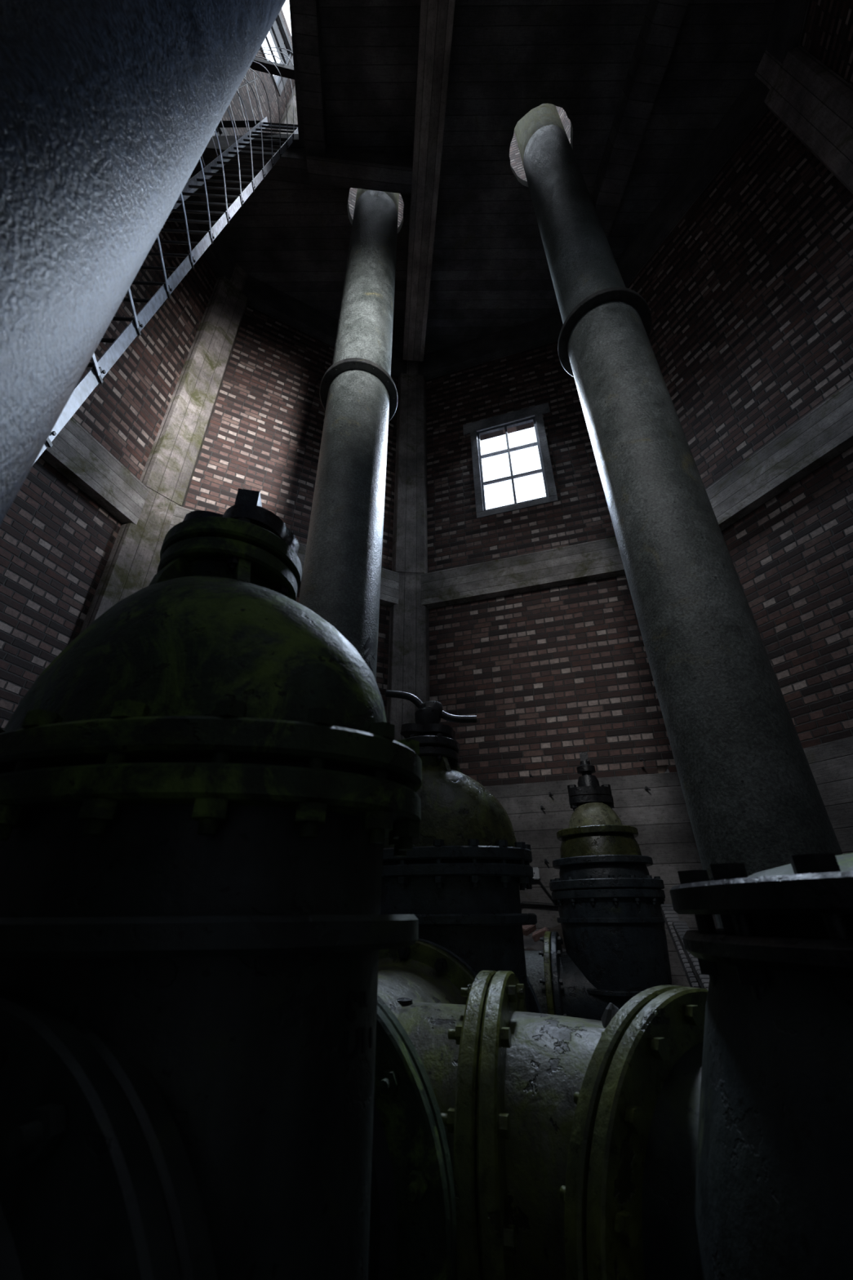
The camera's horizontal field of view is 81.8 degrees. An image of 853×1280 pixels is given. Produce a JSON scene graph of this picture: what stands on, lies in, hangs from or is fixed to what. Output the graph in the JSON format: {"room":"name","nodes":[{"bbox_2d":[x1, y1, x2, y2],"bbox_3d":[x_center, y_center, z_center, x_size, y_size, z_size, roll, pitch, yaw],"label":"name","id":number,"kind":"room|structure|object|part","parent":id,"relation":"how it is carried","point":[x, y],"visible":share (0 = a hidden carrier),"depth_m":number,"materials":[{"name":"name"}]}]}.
{"room":"water tower interior","nodes":[
{"label":"water tower interior","id":0,"kind":"room"},
{"bbox_2d":[0,9,294,729],"bbox_3d":[-4.066,-7.113,7.263,0.360,22.450,3.598,-9,-30,15],"label":"wall","id":1,"kind":"structure","parent":0,"point":[56,542],"depth_m":5.24,"materials":[{"name":"brick"}]},
{"bbox_2d":[40,417,149,524],"bbox_3d":[-3.818,-2.227,4.468,0.180,0.550,3.378,-9,-30,15],"label":"trim","id":2,"kind":"structure","parent":1,"relation":"attached to","point":[74,452],"depth_m":5.18,"materials":[{"name":"concrete"}]},
{"bbox_2d":[176,178,236,280],"bbox_3d":[-3.845,-6.968,7.104,0.200,0.640,3.378,-9,-30,15],"label":"trim","id":3,"kind":"structure","parent":1,"relation":"attached to","point":[218,255],"depth_m":7.93,"materials":[{"name":"concrete"}]},
{"bbox_2d":[214,120,228,136],"bbox_3d":[-3.922,-8.886,8.200,0.100,1.880,1.575,-9,-30,15],"label":"window","id":4,"kind":"structure","parent":1,"relation":"in","point":[221,130],"depth_m":8.98,"materials":[{"name":"glass"}]},
{"bbox_3d":[-3.946,-8.833,8.174,0.050,1.560,1.110,-9,-30,15],"label":"frame","id":5,"kind":"part","parent":4,"relation":"part of","materials":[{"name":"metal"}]},
{"bbox_2d":[260,12,293,97],"bbox_3d":[-3.972,-15.158,11.686,0.100,3.146,2.782,-9,-30,15],"label":"window","id":6,"kind":"structure","parent":1,"relation":"in","point":[282,28],"depth_m":12.73,"materials":[{"name":"glass"}]},
{"bbox_3d":[-3.995,-15.102,11.663,0.050,2.810,2.310,-9,-30,15],"label":"frame","id":7,"kind":"part","parent":6,"relation":"part of","materials":[{"name":"metal"}]},
{"bbox_2d":[183,187,404,715],"bbox_3d":[-1.923,-5.871,9.524,3.598,22.450,0.360,14,-32,-24],"label":"wall","id":8,"kind":"structure","parent":0,"point":[264,435],"depth_m":7.55,"materials":[{"name":"brick"}]},
{"bbox_2d":[79,86,297,634],"bbox_3d":[-3.296,-6.369,8.611,0.600,22.450,0.570,-22,-36,34],"label":"pillar","id":9,"kind":"structure","parent":8,"relation":"attached to","point":[133,562],"depth_m":6.38,"materials":[{"name":"concrete"}]},
{"bbox_2d":[168,505,399,607],"bbox_3d":[-1.782,-1.047,6.616,3.378,0.550,0.180,14,-32,-24],"label":"trim","id":10,"kind":"structure","parent":8,"relation":"attached to","point":[389,582],"depth_m":7.01,"materials":[{"name":"concrete"}]},
{"bbox_2d":[241,274,407,377],"bbox_3d":[-1.815,-5.792,9.247,3.378,0.640,0.200,14,-32,-24],"label":"trim","id":11,"kind":"structure","parent":8,"relation":"attached to","point":[261,296],"depth_m":8.87,"materials":[{"name":"concrete"}]},
{"bbox_2d":[386,360,429,741],"bbox_3d":[-0.290,-5.616,10.005,0.570,22.450,0.600,2,-29,-5],"label":"pillar","id":12,"kind":"structure","parent":8,"relation":"attached to","point":[408,660],"depth_m":7.47,"materials":[{"name":"concrete"}]},
{"bbox_2d":[189,0,775,354],"bbox_3d":[0.118,-7.948,6.243,8.758,0.220,8.758,-9,-30,15],"label":"ceiling","id":13,"kind":"structure","parent":0,"point":[491,273],"depth_m":7.07,"materials":[{"name":"concrete"}]},
{"bbox_2d":[193,138,310,184],"bbox_3d":[-2.667,-7.046,7.228,1.889,0.370,0.280,2,-29,-5],"label":"trim","id":14,"kind":"structure","parent":13,"relation":"attached to","point":[291,167],"depth_m":7.15,"materials":[{"name":"concrete"}]},
{"bbox_2d":[248,57,294,79],"bbox_3d":[-2.441,-7.738,6.584,1.750,0.120,0.090,4,-29,-9],"label":"crossbar","id":15,"kind":"object","parent":13,"relation":"attached to","point":[286,71],"visible":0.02,"depth_m":6.61,"materials":[{"name":"black metal"}]},
{"bbox_2d":[292,0,327,159],"bbox_3d":[-1.388,-8.161,5.243,0.280,0.370,4.931,2,-29,-5],"label":"trim","id":16,"kind":"structure","parent":13,"relation":"attached to","point":[306,13],"depth_m":6.37,"materials":[{"name":"concrete"}]},
{"bbox_2d":[306,145,413,194],"bbox_3d":[-0.968,-6.962,7.280,1.511,0.490,0.300,2,-29,-5],"label":"trim","id":17,"kind":"structure","parent":13,"relation":"attached to","point":[341,166],"depth_m":7.15,"materials":[{"name":"concrete"}]},
{"bbox_2d":[403,0,455,361],"bbox_3d":[0.118,-7.630,6.094,0.400,0.490,8.250,2,-29,-5],"label":"trim","id":18,"kind":"structure","parent":13,"relation":"attached to","point":[436,16],"depth_m":7.00,"materials":[{"name":"concrete"}]},
{"bbox_2d":[590,0,689,239],"bbox_3d":[2.908,-7.564,6.324,0.360,0.420,6.000,2,-29,-5],"label":"trim","id":19,"kind":"structure","parent":13,"relation":"attached to","point":[663,20],"depth_m":6.61,"materials":[{"name":"concrete"}]},
{"bbox_2d":[426,132,677,786],"bbox_3d":[1.416,-5.741,9.805,3.598,22.450,0.360,-9,-30,15],"label":"wall","id":20,"kind":"structure","parent":0,"point":[550,676],"depth_m":6.53,"materials":[{"name":"brick"}]},
{"bbox_2d":[417,312,563,380],"bbox_3d":[1.349,-5.668,9.513,3.378,0.640,0.200,-9,-30,15],"label":"trim","id":21,"kind":"structure","parent":20,"relation":"attached to","point":[544,331],"depth_m":9.42,"materials":[{"name":"concrete"}]},
{"bbox_2d":[462,402,557,518],"bbox_3d":[1.382,-2.952,8.079,1.498,2.238,0.098,-9,-30,15],"label":"window","id":22,"kind":"structure","parent":20,"relation":"in","point":[533,414],"depth_m":8.12,"materials":[{"name":"metal"}]},
{"bbox_3d":[1.379,-2.885,8.068,1.030,1.910,0.050,-9,-30,15],"label":"frame","id":23,"kind":"part","parent":22,"relation":"part of","materials":[{"name":"metal"}]},
{"bbox_2d":[421,536,625,608],"bbox_3d":[1.390,-0.924,6.883,3.378,0.550,0.180,-9,-30,15],"label":"trim","id":24,"kind":"structure","parent":20,"relation":"attached to","point":[599,559],"depth_m":6.80,"materials":[{"name":"concrete"}]},
{"bbox_2d":[532,866,540,879],"bbox_3d":[1.095,2.378,5.018,0.110,0.110,0.055,-9,-30,15],"label":"junction box","id":25,"kind":"object","parent":20,"relation":"attached to","point":[535,869],"visible":0.55,"depth_m":4.99,"materials":[{"name":"plastic"}]},
{"bbox_2d":[537,879,557,903],"bbox_3d":[1.381,2.550,4.839,0.519,0.367,0.023,-8,-30,14],"label":"power cable","id":26,"kind":"object","parent":25,"relation":"attached to","point":[539,880],"visible":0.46,"depth_m":4.93,"materials":[{"name":"black rubber"}]},
{"bbox_2d":[520,901,557,911],"bbox_3d":[1.248,3.016,4.619,0.697,1.005,0.032,-9,-30,15],"label":"conduit pipe","id":27,"kind":"object","parent":20,"relation":"attached to","point":[526,903],"visible":0.24,"depth_m":4.88,"materials":[{"name":"black metal"}]},
{"bbox_2d":[484,772,718,986],"bbox_3d":[1.422,2.781,4.832,3.378,2.720,0.160,-9,-30,15],"label":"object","id":28,"kind":"structure","parent":20,"relation":"attached to","point":[660,815],"depth_m":5.04,"materials":[{"name":"concrete"}]},
{"bbox_2d":[555,106,852,748],"bbox_3d":[3.996,-6.799,7.941,0.360,22.450,3.598,14,-32,-24],"label":"wall","id":29,"kind":"structure","parent":0,"point":[748,297],"depth_m":5.59,"materials":[{"name":"brick"}]},
{"bbox_2d":[615,75,769,288],"bbox_3d":[3.794,-6.671,7.747,0.200,0.640,3.378,14,-32,-24],"label":"trim","id":30,"kind":"structure","parent":29,"relation":"attached to","point":[748,109],"depth_m":7.25,"materials":[{"name":"concrete"}]},
{"bbox_2d":[706,380,852,531],"bbox_3d":[3.840,-1.929,5.112,0.180,0.550,3.378,14,-32,-24],"label":"trim","id":31,"kind":"structure","parent":29,"relation":"attached to","point":[824,433],"depth_m":5.11,"materials":[{"name":"concrete"}]},
{"bbox_2d":[754,45,852,194],"bbox_3d":[4.540,-7.597,6.515,0.600,22.450,0.570,2,-29,-5],"label":"trim","id":32,"kind":"structure","parent":29,"relation":"attached to","point":[811,100],"depth_m":5.65,"materials":[{"name":"concrete"}]},
{"bbox_2d":[803,736,852,853],"bbox_3d":[3.878,1.774,3.057,0.160,2.720,3.378,14,-32,-24],"label":"trim","id":33,"kind":"structure","parent":29,"relation":"attached to","point":[830,763],"depth_m":4.12,"materials":[{"name":"concrete"}]},
{"bbox_2d":[800,0,852,85],"bbox_3d":[4.304,-8.425,5.024,0.360,22.450,3.598,-9,-30,15],"label":"wall","id":34,"kind":"structure","parent":0,"point":[827,35],"depth_m":5.46,"materials":[{"name":"brick"}]},
{"bbox_2d":[765,0,809,63],"bbox_3d":[4.086,-8.211,4.983,0.200,0.640,3.378,-9,-30,15],"label":"trim","id":35,"kind":"structure","parent":34,"relation":"attached to","point":[788,16],"depth_m":6.01,"materials":[{"name":"concrete"}]},
{"bbox_3d":[0.197,2.126,0.635,9.835,0.200,9.835,0,-29,0],"label":"floor","id":36,"kind":"structure","parent":0,"visible":0},
{"bbox_2d":[0,0,286,524],"bbox_3d":[-0.810,-4.473,2.799,0.805,13.450,0.805,5,-30,-10],"label":"riser pipe","id":37,"kind":"object","parent":36,"relation":"on","point":[108,108],"visible":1,"depth_m":0.69,"materials":[{"name":"metal"}]},
{"bbox_2d":[34,47,298,462],"bbox_3d":[-2.588,-3.498,3.917,1.663,12.877,2.501,3,-29,-6],"label":"staircase","id":38,"kind":"structure","parent":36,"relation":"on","point":[100,368],"depth_m":4.40,"materials":[{"name":"metal"}]},
{"bbox_3d":[-2.404,-8.379,8.037,0.900,0.100,0.050,1,-38,-3],"label":"plate","id":39,"kind":"part","parent":38,"relation":"part of","materials":[{"name":"metal"}]},
{"bbox_2d":[0,488,451,1279],"bbox_3d":[-0.499,0.708,0.890,1.044,2.535,0.775,-9,-30,15],"label":"valve","id":40,"kind":"object","parent":36,"relation":"on","point":[202,793],"visible":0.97,"depth_m":0.72,"materials":[{"name":"paint"}]},
{"bbox_2d":[0,988,209,1279],"bbox_3d":[-0.610,0.834,0.401,0.900,0.900,0.258,-9,-30,15],"label":"pipe","id":41,"kind":"object","parent":40,"relation":"attached to","point":[82,1197],"visible":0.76,"depth_m":0.50,"materials":[{"name":"metal"}]},
{"bbox_3d":[-0.522,-0.277,1.381,0.310,0.081,0.226,-9,-30,15],"label":"gland plate","id":42,"kind":"part","parent":40,"relation":"part of","materials":[{"name":"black metal"}]},
{"bbox_2d":[376,940,497,1279],"bbox_3d":[-0.239,1.400,1.423,0.918,0.900,1.086,-9,-30,15],"label":"pipe","id":43,"kind":"object","parent":40,"relation":"attached to","point":[420,984],"visible":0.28,"depth_m":1.25,"materials":[{"name":"metal"}]},
{"bbox_2d":[298,188,399,680],"bbox_3d":[-0.773,-3.532,6.032,0.897,14.950,0.897,0,-29,0],"label":"riser pipe","id":44,"kind":"object","parent":36,"relation":"on","point":[341,575],"visible":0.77,"depth_m":4.82,"materials":[{"name":"metal"}]},
{"bbox_2d":[380,689,540,1013],"bbox_3d":[0.024,1.468,2.369,1.044,2.639,0.850,-9,-30,15],"label":"valve","id":45,"kind":"object","parent":36,"relation":"on","point":[464,874],"visible":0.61,"depth_m":2.24,"materials":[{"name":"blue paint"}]},
{"bbox_3d":[0.009,0.541,2.857,0.310,0.081,0.226,-9,-30,15],"label":"gland plate","id":46,"kind":"part","parent":45,"relation":"part of","materials":[{"name":"black metal"}]},
{"bbox_3d":[0.024,0.395,2.939,0.539,0.210,0.120,0,-29,0],"label":"crank handle","id":47,"kind":"part","parent":45,"relation":"part of","materials":[{"name":"black metal"}]},
{"bbox_2d":[524,931,566,1016],"bbox_3d":[0.425,2.386,3.203,0.909,0.900,1.833,-10,-30,17],"label":"pipe","id":48,"kind":"object","parent":45,"relation":"attached to","point":[538,963],"visible":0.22,"depth_m":3.38,"materials":[{"name":"metal"}]},
{"bbox_2d":[548,923,565,948],"bbox_3d":[1.297,3.082,4.032,1.048,1.419,0.890,0,-29,0],"label":"rubble heap","id":49,"kind":"object","parent":36,"relation":"on","point":[557,928],"visible":0.02,"depth_m":4.22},
{"bbox_2d":[522,924,536,935],"bbox_3d":[0.842,2.399,4.097,0.142,0.106,0.088,18,-34,-30],"label":"brick","id":50,"kind":"object","parent":49,"relation":"on","point":[526,929],"visible":0.61,"depth_m":4.06,"materials":[{"name":"red brick"}]},
{"bbox_2d":[532,926,548,942],"bbox_3d":[0.916,2.360,3.947,0.142,0.106,0.088,-12,-31,20],"label":"brick","id":51,"kind":"object","parent":49,"relation":"on","point":[536,935],"visible":0.76,"depth_m":3.92,"materials":[{"name":"red brick"}]},
{"bbox_2d":[523,935,566,951],"bbox_3d":[0.856,2.560,4.122,0.896,0.316,0.198,-15,-32,25],"label":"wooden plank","id":52,"kind":"object","parent":49,"relation":"on","point":[529,943],"visible":0.21,"depth_m":4.11,"materials":[{"name":"brown wood"}]},
{"bbox_2d":[549,751,674,1020],"bbox_3d":[1.351,2.136,3.604,0.849,2.654,0.826,-9,-30,15],"label":"valve","id":53,"kind":"object","parent":36,"relation":"on","point":[611,920],"visible":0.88,"depth_m":3.40,"materials":[{"name":"blue paint"}]},
{"bbox_3d":[1.355,1.266,4.085,0.352,0.062,0.215,0,-29,0],"label":"gland plate","id":54,"kind":"part","parent":53,"relation":"part of","materials":[{"name":"black metal"}]},
{"bbox_3d":[1.355,1.324,4.053,0.357,0.052,0.221,0,-29,0],"label":"gland plate","id":55,"kind":"part","parent":53,"relation":"part of","materials":[{"name":"black metal"}]},
{"bbox_2d":[514,103,843,928],"bbox_3d":[1.770,-3.892,5.420,0.922,14.950,0.922,-21,-35,33],"label":"riser pipe","id":56,"kind":"object","parent":36,"relation":"on","point":[753,797],"visible":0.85,"depth_m":3.25,"materials":[{"name":"metal"}]},
{"bbox_2d":[660,903,701,988],"bbox_3d":[1.355,1.958,2.092,0.075,1.495,1.707,-7,-30,11],"label":"strut","id":57,"kind":"object","parent":36,"relation":"on","point":[669,915],"visible":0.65,"depth_m":2.87,"materials":[{"name":"grey metal"}]},
{"bbox_2d":[671,920,709,989],"bbox_3d":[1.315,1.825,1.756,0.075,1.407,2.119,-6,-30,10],"label":"stairs","id":58,"kind":"structure","parent":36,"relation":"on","point":[681,927],"depth_m":2.69,"materials":[{"name":"grey metal"}]},
{"bbox_2d":[586,834,852,1279],"bbox_3d":[0.921,1.119,0.677,1.271,1.590,1.295,0,-29,0],"label":"valve","id":59,"kind":"object","parent":36,"relation":"on","point":[741,1168],"visible":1,"depth_m":0.80,"materials":[{"name":"paint"}]},
{"bbox_2d":[440,970,702,1279],"bbox_3d":[0.484,1.329,1.155,0.940,0.895,0.801,-15,-32,24],"label":"pipe","id":60,"kind":"object","parent":59,"relation":"attached to","point":[542,1077],"visible":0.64,"depth_m":1.10,"materials":[{"name":"metal"}]},
{"bbox_2d":[600,1002,618,1027],"bbox_3d":[0.490,0.990,1.300,0.061,0.050,0.061,0,-29,0],"label":"pointed leaf","id":61,"kind":"object","parent":60,"relation":"on","point":[611,1010],"visible":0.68,"depth_m":1.29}
]}

